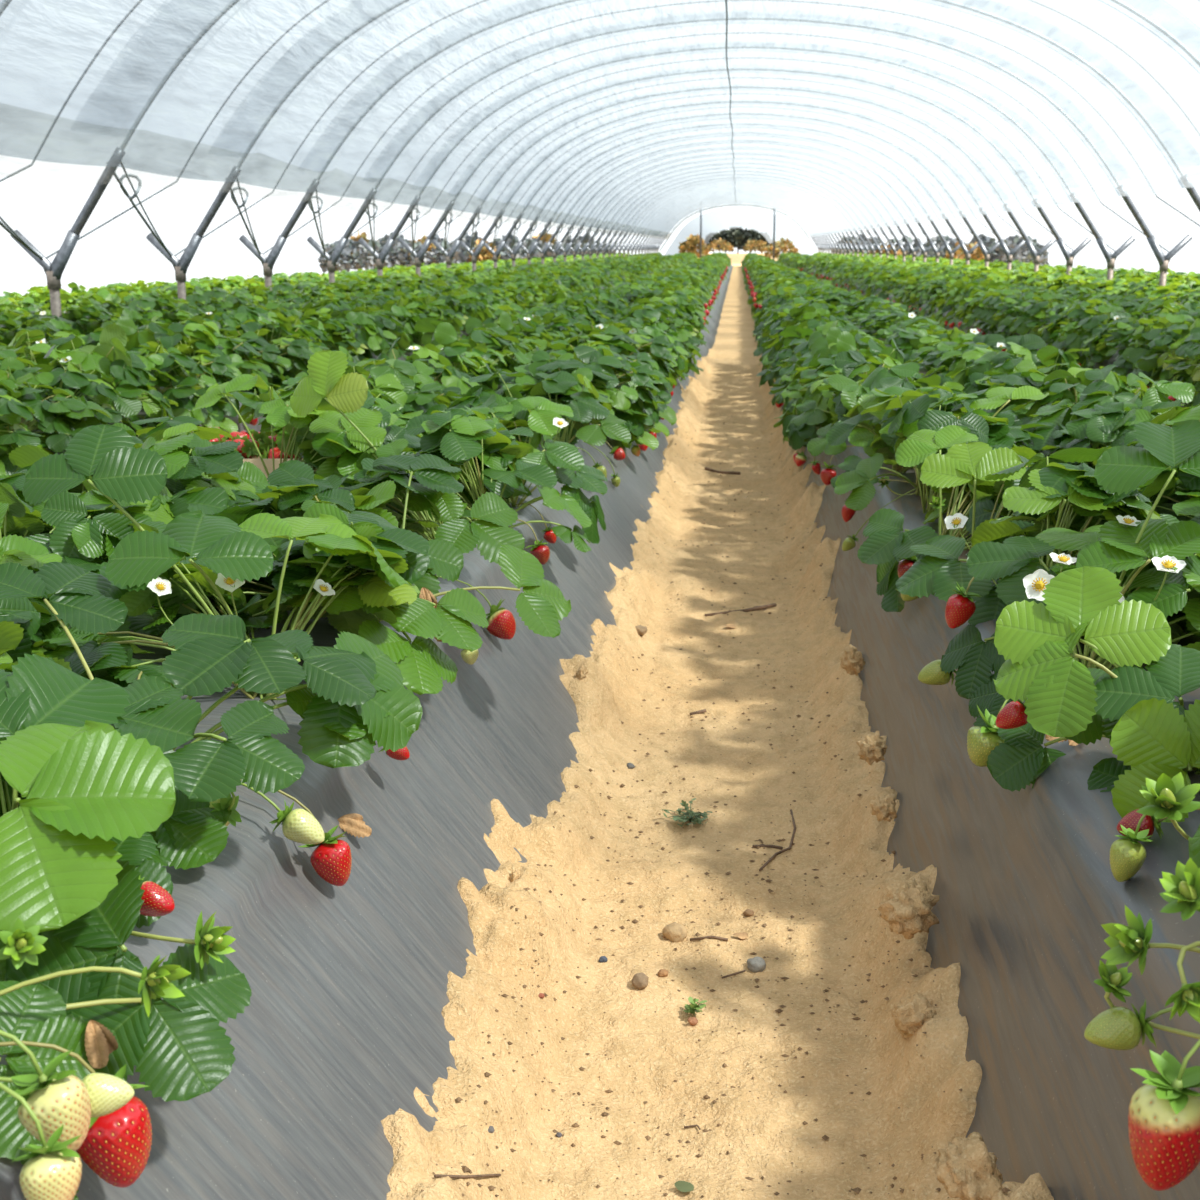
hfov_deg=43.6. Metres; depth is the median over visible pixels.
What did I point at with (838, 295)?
plant
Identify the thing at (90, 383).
plant
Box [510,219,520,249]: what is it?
rope
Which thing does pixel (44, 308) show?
plant
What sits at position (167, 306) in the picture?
plant
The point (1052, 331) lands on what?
plant
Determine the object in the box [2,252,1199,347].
foliage
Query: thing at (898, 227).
hoop
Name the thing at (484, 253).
shrub
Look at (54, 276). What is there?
support post
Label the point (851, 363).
plant
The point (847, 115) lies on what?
ceiling
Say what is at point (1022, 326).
plant
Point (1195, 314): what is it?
plant
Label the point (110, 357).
plant
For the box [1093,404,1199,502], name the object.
plant
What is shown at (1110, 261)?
support post
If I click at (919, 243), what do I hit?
support post
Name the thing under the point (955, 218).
rope
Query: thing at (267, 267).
support post
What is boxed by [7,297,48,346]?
plant
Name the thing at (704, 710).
twig
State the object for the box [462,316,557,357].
plant
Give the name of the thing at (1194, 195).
hoop
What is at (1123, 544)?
plant
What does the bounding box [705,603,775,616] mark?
twig
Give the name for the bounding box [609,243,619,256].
support post
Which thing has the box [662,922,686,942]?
pebble
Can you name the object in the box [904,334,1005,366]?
plant
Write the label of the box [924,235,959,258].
shrub
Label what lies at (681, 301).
plant
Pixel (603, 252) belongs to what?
support post
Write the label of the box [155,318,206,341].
plant
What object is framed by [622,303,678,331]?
plant
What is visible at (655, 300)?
plant
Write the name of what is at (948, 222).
hoop
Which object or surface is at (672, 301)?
plant
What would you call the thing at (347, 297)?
plant
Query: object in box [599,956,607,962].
pebble
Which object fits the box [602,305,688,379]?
plant
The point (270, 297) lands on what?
plant
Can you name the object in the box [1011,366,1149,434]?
plant
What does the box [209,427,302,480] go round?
wooden crate
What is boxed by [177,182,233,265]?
hoop
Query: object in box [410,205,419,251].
rope
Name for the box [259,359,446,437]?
plant
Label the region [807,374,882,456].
plant
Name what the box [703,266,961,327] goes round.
fruit
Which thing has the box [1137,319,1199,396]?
plant
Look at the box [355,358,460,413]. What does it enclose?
plant
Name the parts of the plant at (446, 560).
stem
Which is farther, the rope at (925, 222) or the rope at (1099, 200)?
the rope at (925, 222)
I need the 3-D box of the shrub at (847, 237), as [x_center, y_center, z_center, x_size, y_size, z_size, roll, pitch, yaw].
[16.853,-23.401,101.217,2.654,2.398,2.670,1,13,5]
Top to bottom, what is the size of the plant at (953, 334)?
0.304 m
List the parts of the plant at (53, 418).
stem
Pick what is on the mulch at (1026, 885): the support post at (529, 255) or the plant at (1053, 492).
the plant at (1053, 492)
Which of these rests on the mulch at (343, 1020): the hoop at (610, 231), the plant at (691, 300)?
the plant at (691, 300)
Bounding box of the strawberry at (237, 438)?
[231,434,246,445]
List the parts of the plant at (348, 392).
stem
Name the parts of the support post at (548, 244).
post, fork arm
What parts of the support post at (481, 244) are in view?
fork arm, post, fork arm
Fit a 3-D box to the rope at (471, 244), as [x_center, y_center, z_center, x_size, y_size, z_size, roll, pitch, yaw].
[-1.618,-4.672,19.015,0.114,0.504,1.867,-2,13,-10]
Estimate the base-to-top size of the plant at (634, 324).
0.370 m
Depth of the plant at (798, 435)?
4.83 m
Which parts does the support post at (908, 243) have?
fork arm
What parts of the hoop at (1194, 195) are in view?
hoop leg, hoop leg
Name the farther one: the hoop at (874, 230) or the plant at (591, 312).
the hoop at (874, 230)
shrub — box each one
[316,242,353,272]
[334,239,369,271]
[350,231,369,271]
[350,239,393,269]
[369,234,397,268]
[389,231,411,245]
[393,241,426,267]
[408,235,438,264]
[423,240,469,265]
[426,232,443,263]
[449,235,473,263]
[463,231,482,249]
[467,238,500,262]
[483,238,510,260]
[500,241,540,259]
[501,233,518,244]
[525,237,545,250]
[532,232,554,243]
[545,239,572,256]
[565,235,585,255]
[572,234,593,254]
[576,241,612,254]
[678,234,709,257]
[707,238,734,251]
[743,240,766,252]
[764,237,798,257]
[832,236,866,253]
[846,234,880,253]
[870,240,906,254]
[886,235,917,255]
[911,242,944,257]
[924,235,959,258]
[945,242,984,260]
[963,234,996,258]
[989,239,1025,262]
[999,234,1043,264]
[1022,238,1049,265]
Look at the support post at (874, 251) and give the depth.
38.64 m
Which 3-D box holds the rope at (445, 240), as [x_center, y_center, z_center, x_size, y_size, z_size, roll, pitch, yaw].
[-1.780,-4.258,17.260,0.114,0.504,1.867,-2,13,-10]
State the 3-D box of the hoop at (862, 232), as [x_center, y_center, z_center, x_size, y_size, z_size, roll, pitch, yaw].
[3.582,-10.011,38.757,7.043,1.952,0.052,1,13,5]
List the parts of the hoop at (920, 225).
hoop leg, hoop leg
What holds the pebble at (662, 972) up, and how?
on the floor
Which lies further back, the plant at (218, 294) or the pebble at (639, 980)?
the plant at (218, 294)
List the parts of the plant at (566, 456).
stem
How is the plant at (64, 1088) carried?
on the mulch at (343, 1020)
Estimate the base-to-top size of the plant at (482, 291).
0.389 m
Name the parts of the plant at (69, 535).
stem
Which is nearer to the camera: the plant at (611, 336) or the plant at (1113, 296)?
the plant at (611, 336)
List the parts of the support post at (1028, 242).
fork arm, post, fork arm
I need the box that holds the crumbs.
[421,413,1010,1199]
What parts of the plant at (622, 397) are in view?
stem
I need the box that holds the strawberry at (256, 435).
[248,430,268,444]
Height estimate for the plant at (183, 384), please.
0.334 m
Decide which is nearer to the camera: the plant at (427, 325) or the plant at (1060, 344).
the plant at (427, 325)
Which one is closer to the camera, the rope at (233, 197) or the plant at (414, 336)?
the plant at (414, 336)
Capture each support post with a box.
[10,230,79,318]
[146,233,202,302]
[239,235,286,290]
[307,236,347,282]
[358,237,394,275]
[399,238,430,282]
[432,239,460,267]
[460,240,484,271]
[484,240,505,267]
[500,241,522,269]
[517,241,537,264]
[531,241,550,263]
[544,242,562,261]
[556,242,572,260]
[566,242,581,261]
[575,242,588,259]
[582,243,596,259]
[590,243,602,257]
[597,243,608,257]
[603,243,614,256]
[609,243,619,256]
[615,243,624,255]
[617,243,628,256]
[624,243,632,255]
[844,243,853,253]
[853,243,863,255]
[858,243,868,255]
[863,243,874,255]
[869,242,881,256]
[875,242,888,256]
[881,242,896,258]
[889,242,904,258]
[897,242,914,260]
[907,241,924,261]
[917,241,936,262]
[929,241,949,262]
[943,240,964,264]
[959,240,978,264]
[977,239,999,266]
[998,239,1024,272]
[1025,238,1055,271]
[1056,237,1090,274]
[1096,236,1135,279]
[1147,234,1191,285]
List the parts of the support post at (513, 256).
fork arm, post, fork arm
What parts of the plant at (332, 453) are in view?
stem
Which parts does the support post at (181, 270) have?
fork arm, post, fork arm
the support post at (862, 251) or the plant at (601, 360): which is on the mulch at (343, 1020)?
the plant at (601, 360)
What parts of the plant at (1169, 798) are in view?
stem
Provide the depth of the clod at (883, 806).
1.91 m
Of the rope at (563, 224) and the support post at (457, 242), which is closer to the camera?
the support post at (457, 242)
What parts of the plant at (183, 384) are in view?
stem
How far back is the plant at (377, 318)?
7.86 m
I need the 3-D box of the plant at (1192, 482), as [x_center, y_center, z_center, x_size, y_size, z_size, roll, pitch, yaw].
[1.063,-0.168,2.439,0.476,0.235,0.488,1,13,5]
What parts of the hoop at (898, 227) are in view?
hoop leg, hoop leg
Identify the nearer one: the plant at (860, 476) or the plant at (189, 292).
the plant at (860, 476)
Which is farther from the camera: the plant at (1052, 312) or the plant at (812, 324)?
the plant at (1052, 312)
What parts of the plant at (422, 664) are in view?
stem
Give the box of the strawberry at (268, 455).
[261,445,288,458]
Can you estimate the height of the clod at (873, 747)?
0.047 m
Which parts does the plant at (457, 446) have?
stem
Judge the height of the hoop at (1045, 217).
1.952 m
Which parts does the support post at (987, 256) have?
fork arm, post, fork arm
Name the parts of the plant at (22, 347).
stem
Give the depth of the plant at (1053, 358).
4.10 m
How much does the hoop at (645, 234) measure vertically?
1.952 m
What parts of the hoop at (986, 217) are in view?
hoop leg, hoop leg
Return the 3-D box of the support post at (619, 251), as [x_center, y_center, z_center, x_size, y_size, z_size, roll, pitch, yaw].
[0.557,-10.131,44.608,0.366,0.938,0.072,1,13,5]
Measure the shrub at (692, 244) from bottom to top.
1.520 m
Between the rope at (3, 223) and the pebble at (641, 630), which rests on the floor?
the pebble at (641, 630)
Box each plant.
[0,293,47,314]
[0,298,33,350]
[0,303,58,344]
[0,335,7,348]
[0,349,36,368]
[0,356,125,430]
[0,366,112,454]
[0,381,43,474]
[0,432,228,556]
[0,482,188,654]
[0,562,422,885]
[0,597,51,662]
[0,653,235,1015]
[0,918,251,1199]
[5,329,78,370]
[6,328,103,390]
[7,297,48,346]
[19,286,50,310]
[20,314,85,336]
[22,424,420,759]
[27,293,115,334]
[34,303,68,318]
[38,324,177,429]
[60,298,120,335]
[61,302,72,309]
[64,423,262,515]
[76,291,123,310]
[92,288,159,317]
[97,341,224,427]
[99,303,158,340]
[100,316,174,355]
[113,416,269,500]
[115,297,171,323]
[120,292,158,303]
[128,286,193,324]
[129,286,177,301]
[136,315,218,344]
[139,343,237,432]
[149,294,204,323]
[151,321,272,424]
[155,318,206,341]
[160,286,195,298]
[170,285,212,323]
[177,288,236,335]
[180,292,225,335]
[187,336,285,394]
[193,373,382,486]
[201,304,274,326]
[203,312,243,336]
[207,477,570,694]
[210,288,255,312]
[220,327,313,389]
[223,376,415,473]
[224,310,328,377]
[225,290,262,308]
[231,289,278,310]
[240,454,515,639]
[256,297,324,322]
[257,316,335,350]
[258,307,298,325]
[259,291,287,311]
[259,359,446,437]
[264,282,303,308]
[272,308,358,366]
[276,372,422,437]
[280,304,314,319]
[290,350,524,563]
[291,295,341,316]
[293,305,396,361]
[301,313,367,354]
[322,292,369,311]
[324,300,410,358]
[332,299,355,309]
[343,292,363,305]
[344,289,386,305]
[352,299,424,351]
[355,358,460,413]
[357,305,409,342]
[358,295,426,327]
[361,342,504,390]
[363,337,477,395]
[364,291,405,299]
[369,290,441,320]
[383,292,461,337]
[386,409,591,564]
[387,287,411,298]
[397,283,434,294]
[402,406,607,543]
[407,299,465,338]
[414,287,484,337]
[414,317,533,372]
[417,286,467,336]
[422,286,491,321]
[429,322,530,383]
[434,285,495,318]
[436,343,513,389]
[445,369,553,441]
[448,283,500,319]
[459,394,573,485]
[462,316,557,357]
[464,311,553,358]
[470,285,499,319]
[482,304,564,356]
[490,332,541,362]
[499,345,646,459]
[503,360,619,486]
[512,303,585,333]
[512,310,577,339]
[520,309,578,336]
[530,371,630,480]
[532,304,589,332]
[542,296,605,325]
[545,291,611,323]
[547,320,676,424]
[549,340,668,450]
[549,350,659,456]
[554,303,594,333]
[570,298,612,321]
[571,288,625,313]
[573,294,620,318]
[578,339,676,437]
[580,295,619,321]
[580,299,611,319]
[593,288,627,317]
[595,324,672,403]
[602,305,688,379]
[604,297,691,388]
[605,289,630,306]
[613,319,688,396]
[616,304,686,377]
[619,321,678,358]
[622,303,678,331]
[623,290,705,337]
[623,341,675,419]
[638,283,704,345]
[647,301,703,380]
[649,297,701,372]
[661,291,685,307]
[661,297,700,356]
[673,291,709,346]
[677,309,698,335]
[752,293,806,336]
[753,297,825,355]
[754,286,805,329]
[754,287,822,341]
[756,295,793,339]
[756,303,857,381]
[757,323,772,369]
[758,303,847,386]
[759,284,817,340]
[759,288,804,333]
[760,295,859,336]
[761,296,824,333]
[761,302,858,380]
[765,314,854,377]
[765,329,853,413]
[768,295,799,319]
[769,326,862,407]
[770,342,884,461]
[773,326,812,386]
[775,320,883,396]
[779,331,885,466]
[781,327,867,411]
[791,358,891,474]
[796,337,923,412]
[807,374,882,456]
[820,350,913,484]
[826,362,976,472]
[830,383,1043,550]
[833,291,865,307]
[836,294,889,303]
[837,298,858,306]
[838,295,883,309]
[842,299,882,321]
[845,302,886,319]
[845,303,874,322]
[847,301,908,322]
[851,303,907,325]
[857,306,920,331]
[857,442,1075,624]
[860,313,943,338]
[860,385,1048,513]
[861,310,916,338]
[873,316,936,338]
[876,425,1029,611]
[881,324,906,343]
[884,318,938,348]
[885,312,965,350]
[894,325,976,362]
[895,445,1199,685]
[903,334,961,367]
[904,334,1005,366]
[918,329,1000,387]
[923,334,1045,377]
[938,347,998,385]
[940,420,1199,766]
[943,342,1079,393]
[950,354,1022,385]
[973,287,1034,334]
[977,286,1046,334]
[977,346,1089,400]
[979,367,1168,432]
[986,292,1033,334]
[987,566,1199,822]
[992,287,1047,331]
[996,292,1062,350]
[1009,291,1074,334]
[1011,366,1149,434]
[1013,289,1093,335]
[1017,364,1195,468]
[1032,302,1079,333]
[1038,294,1099,333]
[1038,298,1130,345]
[1042,391,1155,465]
[1047,298,1129,362]
[1058,283,1094,301]
[1065,301,1158,367]
[1071,286,1121,305]
[1080,312,1145,368]
[1084,858,1199,1190]
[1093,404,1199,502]
[1094,308,1160,366]
[1098,294,1116,302]
[1105,294,1137,300]
[1110,772,1199,881]
[1111,317,1188,375]
[1113,294,1150,311]
[1120,297,1149,319]
[1126,308,1199,387]
[1136,298,1183,313]
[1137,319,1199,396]
[1137,464,1199,520]
[1162,333,1199,407]
[1172,345,1199,407]
[1172,491,1199,523]
[1174,299,1199,314]
[1180,315,1199,323]
[1188,307,1199,318]
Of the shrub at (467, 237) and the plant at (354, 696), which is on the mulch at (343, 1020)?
the plant at (354, 696)
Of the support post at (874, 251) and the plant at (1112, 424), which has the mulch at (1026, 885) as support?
the plant at (1112, 424)
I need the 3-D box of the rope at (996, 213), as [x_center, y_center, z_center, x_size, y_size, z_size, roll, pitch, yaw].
[1.691,-5.199,18.185,7.090,1.895,1.022,1,13,5]
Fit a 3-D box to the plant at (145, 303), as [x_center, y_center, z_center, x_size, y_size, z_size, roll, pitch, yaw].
[-2.575,-1.511,8.416,0.483,0.372,0.514,-9,16,-33]
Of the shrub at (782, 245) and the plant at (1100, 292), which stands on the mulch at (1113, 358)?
the plant at (1100, 292)
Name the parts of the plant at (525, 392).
stem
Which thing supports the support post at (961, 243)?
on the floor
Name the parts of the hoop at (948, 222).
hoop leg, hoop leg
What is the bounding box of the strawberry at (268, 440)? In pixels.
[259,435,276,450]
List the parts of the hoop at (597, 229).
hoop leg, hoop leg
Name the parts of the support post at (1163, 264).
fork arm, post, fork arm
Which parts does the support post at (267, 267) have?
fork arm, post, fork arm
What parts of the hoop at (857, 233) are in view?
hoop leg, hoop leg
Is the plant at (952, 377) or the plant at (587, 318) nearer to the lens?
the plant at (952, 377)
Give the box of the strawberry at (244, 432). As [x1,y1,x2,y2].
[241,427,253,438]
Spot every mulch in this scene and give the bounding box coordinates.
[0,264,732,1199]
[9,264,676,453]
[747,278,1199,1199]
[784,263,1198,406]
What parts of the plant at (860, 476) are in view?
stem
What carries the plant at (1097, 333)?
on the mulch at (1113, 358)
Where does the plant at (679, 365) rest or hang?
on the mulch at (343, 1020)
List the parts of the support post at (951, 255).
fork arm, post, fork arm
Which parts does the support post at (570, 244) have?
fork arm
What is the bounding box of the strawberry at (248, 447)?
[241,438,258,456]
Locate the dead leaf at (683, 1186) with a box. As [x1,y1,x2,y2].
[674,1181,693,1191]
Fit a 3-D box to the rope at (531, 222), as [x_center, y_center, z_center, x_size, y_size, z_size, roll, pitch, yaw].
[-1.134,-5.914,24.279,0.114,0.504,1.867,-2,13,-10]
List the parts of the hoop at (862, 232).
hoop leg, hoop leg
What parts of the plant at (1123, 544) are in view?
flower, flower, stem, flower, flower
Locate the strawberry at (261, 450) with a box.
[253,439,263,456]
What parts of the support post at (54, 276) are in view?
fork arm, post, fork arm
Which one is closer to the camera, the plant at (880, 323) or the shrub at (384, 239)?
the plant at (880, 323)
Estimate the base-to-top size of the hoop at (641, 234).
1.952 m
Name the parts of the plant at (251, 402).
stem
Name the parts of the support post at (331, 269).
fork arm, post, fork arm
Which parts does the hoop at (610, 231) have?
hoop leg, hoop leg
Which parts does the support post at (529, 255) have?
fork arm, post, fork arm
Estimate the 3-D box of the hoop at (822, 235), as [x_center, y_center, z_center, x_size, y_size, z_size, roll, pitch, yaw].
[5.196,-14.152,56.303,7.043,1.952,0.052,1,13,5]
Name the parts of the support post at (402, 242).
fork arm, post, fork arm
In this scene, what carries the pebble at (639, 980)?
on the floor
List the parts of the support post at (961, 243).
fork arm, post, fork arm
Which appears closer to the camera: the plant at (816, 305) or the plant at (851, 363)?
the plant at (851, 363)
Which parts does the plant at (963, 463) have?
stem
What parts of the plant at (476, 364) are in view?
stem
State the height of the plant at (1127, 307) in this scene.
0.369 m
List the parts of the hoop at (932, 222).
hoop leg, hoop leg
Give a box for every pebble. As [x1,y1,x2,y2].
[488,1126,494,1132]
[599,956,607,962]
[627,763,634,768]
[632,972,648,988]
[635,625,646,635]
[658,969,668,976]
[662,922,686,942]
[687,1017,697,1025]
[743,909,753,916]
[747,957,765,971]
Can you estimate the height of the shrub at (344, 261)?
2.566 m
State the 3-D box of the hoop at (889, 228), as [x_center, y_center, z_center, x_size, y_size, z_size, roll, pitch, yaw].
[2.937,-8.354,31.738,7.043,1.952,0.052,1,13,5]
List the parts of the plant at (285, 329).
stem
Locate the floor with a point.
(648, 1049)
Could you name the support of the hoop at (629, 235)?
attached to the ceiling
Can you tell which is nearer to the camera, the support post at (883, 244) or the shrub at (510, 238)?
the support post at (883, 244)
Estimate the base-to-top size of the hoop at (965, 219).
1.952 m
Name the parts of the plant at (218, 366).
stem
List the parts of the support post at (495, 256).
fork arm, post, fork arm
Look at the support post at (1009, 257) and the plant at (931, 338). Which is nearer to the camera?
the plant at (931, 338)
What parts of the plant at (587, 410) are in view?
stem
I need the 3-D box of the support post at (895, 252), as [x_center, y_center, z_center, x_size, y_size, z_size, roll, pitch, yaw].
[6.611,-7.512,33.466,0.366,0.938,0.072,1,13,5]
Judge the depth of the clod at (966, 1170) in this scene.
1.18 m
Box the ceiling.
[0,0,1199,236]
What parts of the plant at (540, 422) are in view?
stem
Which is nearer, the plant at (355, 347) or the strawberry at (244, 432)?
the strawberry at (244, 432)
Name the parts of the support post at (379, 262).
fork arm, post, fork arm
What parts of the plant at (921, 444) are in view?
stem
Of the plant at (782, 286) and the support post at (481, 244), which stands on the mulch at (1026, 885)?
the plant at (782, 286)
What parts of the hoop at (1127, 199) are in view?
hoop leg, hoop leg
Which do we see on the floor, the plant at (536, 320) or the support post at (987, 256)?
the support post at (987, 256)
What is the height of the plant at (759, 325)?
0.456 m
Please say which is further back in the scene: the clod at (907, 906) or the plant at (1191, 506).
the plant at (1191, 506)
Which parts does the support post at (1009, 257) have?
fork arm, post, fork arm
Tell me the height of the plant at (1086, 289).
0.400 m
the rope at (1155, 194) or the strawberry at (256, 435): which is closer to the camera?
the strawberry at (256, 435)
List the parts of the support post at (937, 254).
fork arm, post, fork arm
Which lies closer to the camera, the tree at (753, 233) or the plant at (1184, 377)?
the plant at (1184, 377)
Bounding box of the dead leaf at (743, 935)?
[733,932,747,938]
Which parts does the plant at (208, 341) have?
stem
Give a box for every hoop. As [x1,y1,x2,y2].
[49,166,116,270]
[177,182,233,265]
[265,188,1199,262]
[329,196,1165,260]
[378,202,1112,258]
[417,207,1070,257]
[448,212,1037,255]
[473,214,1010,254]
[495,217,987,253]
[513,219,968,253]
[528,221,952,252]
[542,223,937,252]
[554,224,925,252]
[565,226,914,251]
[574,227,904,251]
[583,228,895,250]
[590,229,887,250]
[597,230,880,250]
[603,230,874,250]
[609,231,868,250]
[614,232,862,249]
[619,232,857,249]
[624,233,853,249]
[628,233,848,249]
[632,234,844,248]
[635,234,841,249]
[640,235,837,248]
[642,235,834,248]
[645,235,831,248]
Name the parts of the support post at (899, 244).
fork arm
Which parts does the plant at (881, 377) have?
stem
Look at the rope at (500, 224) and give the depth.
20.57 m
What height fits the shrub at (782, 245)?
1.356 m
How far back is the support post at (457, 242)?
18.19 m
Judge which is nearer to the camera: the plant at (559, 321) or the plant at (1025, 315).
the plant at (559, 321)
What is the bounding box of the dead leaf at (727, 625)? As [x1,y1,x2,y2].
[725,624,735,627]
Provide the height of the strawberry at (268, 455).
0.051 m
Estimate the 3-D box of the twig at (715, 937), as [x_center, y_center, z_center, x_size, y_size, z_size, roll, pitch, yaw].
[0.135,0.421,1.864,0.049,0.012,0.006,3,14,15]
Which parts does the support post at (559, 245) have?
fork arm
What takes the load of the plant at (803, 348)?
on the mulch at (1026, 885)
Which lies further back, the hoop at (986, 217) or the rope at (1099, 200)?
the hoop at (986, 217)
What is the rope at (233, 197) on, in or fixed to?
attached to the support post at (267, 267)
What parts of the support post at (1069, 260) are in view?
fork arm, post, fork arm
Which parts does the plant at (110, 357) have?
stem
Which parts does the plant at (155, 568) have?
flower, stem, flower, flower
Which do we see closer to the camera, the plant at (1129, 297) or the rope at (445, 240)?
the plant at (1129, 297)
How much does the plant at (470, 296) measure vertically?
0.412 m
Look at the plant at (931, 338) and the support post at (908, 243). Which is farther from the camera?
the support post at (908, 243)
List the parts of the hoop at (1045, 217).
hoop leg, hoop leg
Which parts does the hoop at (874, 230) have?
hoop leg, hoop leg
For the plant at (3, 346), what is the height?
0.324 m
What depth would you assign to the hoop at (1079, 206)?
14.08 m
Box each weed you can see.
[662,798,712,826]
[683,997,706,1014]
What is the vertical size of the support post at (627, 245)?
0.938 m
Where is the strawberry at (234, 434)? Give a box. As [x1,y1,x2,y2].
[221,429,245,440]
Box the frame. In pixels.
[660,204,816,259]
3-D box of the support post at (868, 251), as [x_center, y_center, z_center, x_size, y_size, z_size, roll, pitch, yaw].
[7.257,-9.168,40.485,0.366,0.938,0.072,1,13,5]
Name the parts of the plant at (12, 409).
stem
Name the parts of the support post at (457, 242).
fork arm, post, fork arm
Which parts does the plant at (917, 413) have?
stem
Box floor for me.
[320,253,1145,1199]
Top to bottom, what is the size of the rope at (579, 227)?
0.504 m
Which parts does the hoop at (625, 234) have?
hoop leg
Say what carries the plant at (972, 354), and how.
on the mulch at (1026, 885)
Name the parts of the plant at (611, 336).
stem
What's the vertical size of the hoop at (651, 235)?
1.952 m
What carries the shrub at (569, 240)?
on the floor
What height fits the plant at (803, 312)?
0.393 m
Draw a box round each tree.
[706,233,726,252]
[716,229,738,253]
[725,228,750,253]
[738,229,760,252]
[749,233,768,253]
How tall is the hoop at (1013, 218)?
1.952 m
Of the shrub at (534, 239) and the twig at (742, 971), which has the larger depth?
the shrub at (534, 239)
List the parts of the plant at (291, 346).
stem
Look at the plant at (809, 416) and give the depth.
4.39 m
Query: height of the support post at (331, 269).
0.938 m
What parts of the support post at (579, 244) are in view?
fork arm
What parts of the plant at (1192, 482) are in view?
stem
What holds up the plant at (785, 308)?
on the mulch at (1026, 885)
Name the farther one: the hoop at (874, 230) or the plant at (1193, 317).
the hoop at (874, 230)
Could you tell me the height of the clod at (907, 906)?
0.064 m
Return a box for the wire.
[725,0,735,204]
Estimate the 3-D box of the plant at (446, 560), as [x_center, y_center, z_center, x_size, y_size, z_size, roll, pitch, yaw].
[-0.362,-0.065,2.308,0.402,0.301,0.504,3,14,14]
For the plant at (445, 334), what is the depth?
5.20 m
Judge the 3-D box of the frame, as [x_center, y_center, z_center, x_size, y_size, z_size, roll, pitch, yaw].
[6.004,-15.914,65.148,6.840,2.750,0.100,1,13,5]
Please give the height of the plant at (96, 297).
0.401 m
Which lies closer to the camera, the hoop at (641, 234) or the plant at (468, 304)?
the plant at (468, 304)
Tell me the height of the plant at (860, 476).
0.382 m
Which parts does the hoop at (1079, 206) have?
hoop leg, hoop leg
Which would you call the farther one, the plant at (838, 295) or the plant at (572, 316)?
the plant at (838, 295)
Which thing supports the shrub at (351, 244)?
on the floor
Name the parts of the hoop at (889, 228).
hoop leg, hoop leg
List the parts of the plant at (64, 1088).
stem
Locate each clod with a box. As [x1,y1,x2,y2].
[509,869,519,881]
[575,665,587,680]
[840,644,864,675]
[856,731,886,765]
[870,794,896,821]
[878,877,939,938]
[891,993,936,1038]
[935,1132,1002,1199]
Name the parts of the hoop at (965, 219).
hoop leg, hoop leg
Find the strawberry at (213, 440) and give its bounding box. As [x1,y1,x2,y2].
[210,437,223,442]
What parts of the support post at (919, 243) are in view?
fork arm, post, fork arm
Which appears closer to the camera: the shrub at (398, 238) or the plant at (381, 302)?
the plant at (381, 302)
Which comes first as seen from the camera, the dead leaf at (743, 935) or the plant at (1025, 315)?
the dead leaf at (743, 935)
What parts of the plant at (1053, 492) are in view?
flower, stem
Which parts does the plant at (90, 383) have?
stem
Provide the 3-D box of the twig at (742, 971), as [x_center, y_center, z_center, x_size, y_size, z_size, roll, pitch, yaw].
[0.159,0.445,1.786,0.037,0.005,0.002,-10,17,-36]
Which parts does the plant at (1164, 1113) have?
stem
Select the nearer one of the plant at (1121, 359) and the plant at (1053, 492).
the plant at (1053, 492)
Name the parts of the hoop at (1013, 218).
hoop leg, hoop leg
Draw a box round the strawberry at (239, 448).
[237,445,259,457]
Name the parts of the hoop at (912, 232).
hoop leg, hoop leg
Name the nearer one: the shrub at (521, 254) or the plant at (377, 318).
the plant at (377, 318)
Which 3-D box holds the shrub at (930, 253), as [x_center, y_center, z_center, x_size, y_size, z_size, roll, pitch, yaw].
[21.982,-22.858,100.885,2.754,2.414,2.549,1,13,5]
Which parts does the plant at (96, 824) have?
stem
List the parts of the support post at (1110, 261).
fork arm, post, fork arm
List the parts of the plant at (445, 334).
stem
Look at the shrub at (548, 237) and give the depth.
114.18 m
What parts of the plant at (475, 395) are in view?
stem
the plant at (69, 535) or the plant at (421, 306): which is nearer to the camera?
the plant at (69, 535)
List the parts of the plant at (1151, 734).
stem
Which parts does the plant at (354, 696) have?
stem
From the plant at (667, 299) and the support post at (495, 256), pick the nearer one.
the plant at (667, 299)
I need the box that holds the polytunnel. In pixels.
[665,208,811,255]
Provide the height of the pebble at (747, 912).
0.010 m
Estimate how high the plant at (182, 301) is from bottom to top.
0.388 m
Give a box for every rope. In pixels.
[0,160,34,181]
[0,216,42,259]
[46,177,179,258]
[114,168,171,256]
[175,189,274,255]
[230,182,260,254]
[263,194,1199,254]
[308,192,325,253]
[327,200,1168,252]
[365,199,377,252]
[376,206,1114,251]
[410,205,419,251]
[415,210,1073,251]
[444,210,452,251]
[446,213,1039,250]
[470,213,479,250]
[472,216,1012,249]
[491,217,501,250]
[493,218,989,249]
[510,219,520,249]
[511,220,969,249]
[526,222,536,249]
[527,222,953,249]
[539,222,551,249]
[552,224,563,248]
[563,226,573,247]
[572,227,582,248]
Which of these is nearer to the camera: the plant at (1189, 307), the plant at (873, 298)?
the plant at (1189, 307)
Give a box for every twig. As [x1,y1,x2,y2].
[434,1174,500,1177]
[684,1124,700,1129]
[690,709,705,715]
[690,935,727,940]
[704,467,740,474]
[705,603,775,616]
[721,970,745,978]
[752,845,782,848]
[759,809,795,870]
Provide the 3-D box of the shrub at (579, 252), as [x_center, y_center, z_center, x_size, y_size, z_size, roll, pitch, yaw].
[-0.296,-23.394,102.847,3.301,2.619,3.459,1,13,5]
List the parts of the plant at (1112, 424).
stem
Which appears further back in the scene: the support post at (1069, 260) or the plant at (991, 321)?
the support post at (1069, 260)

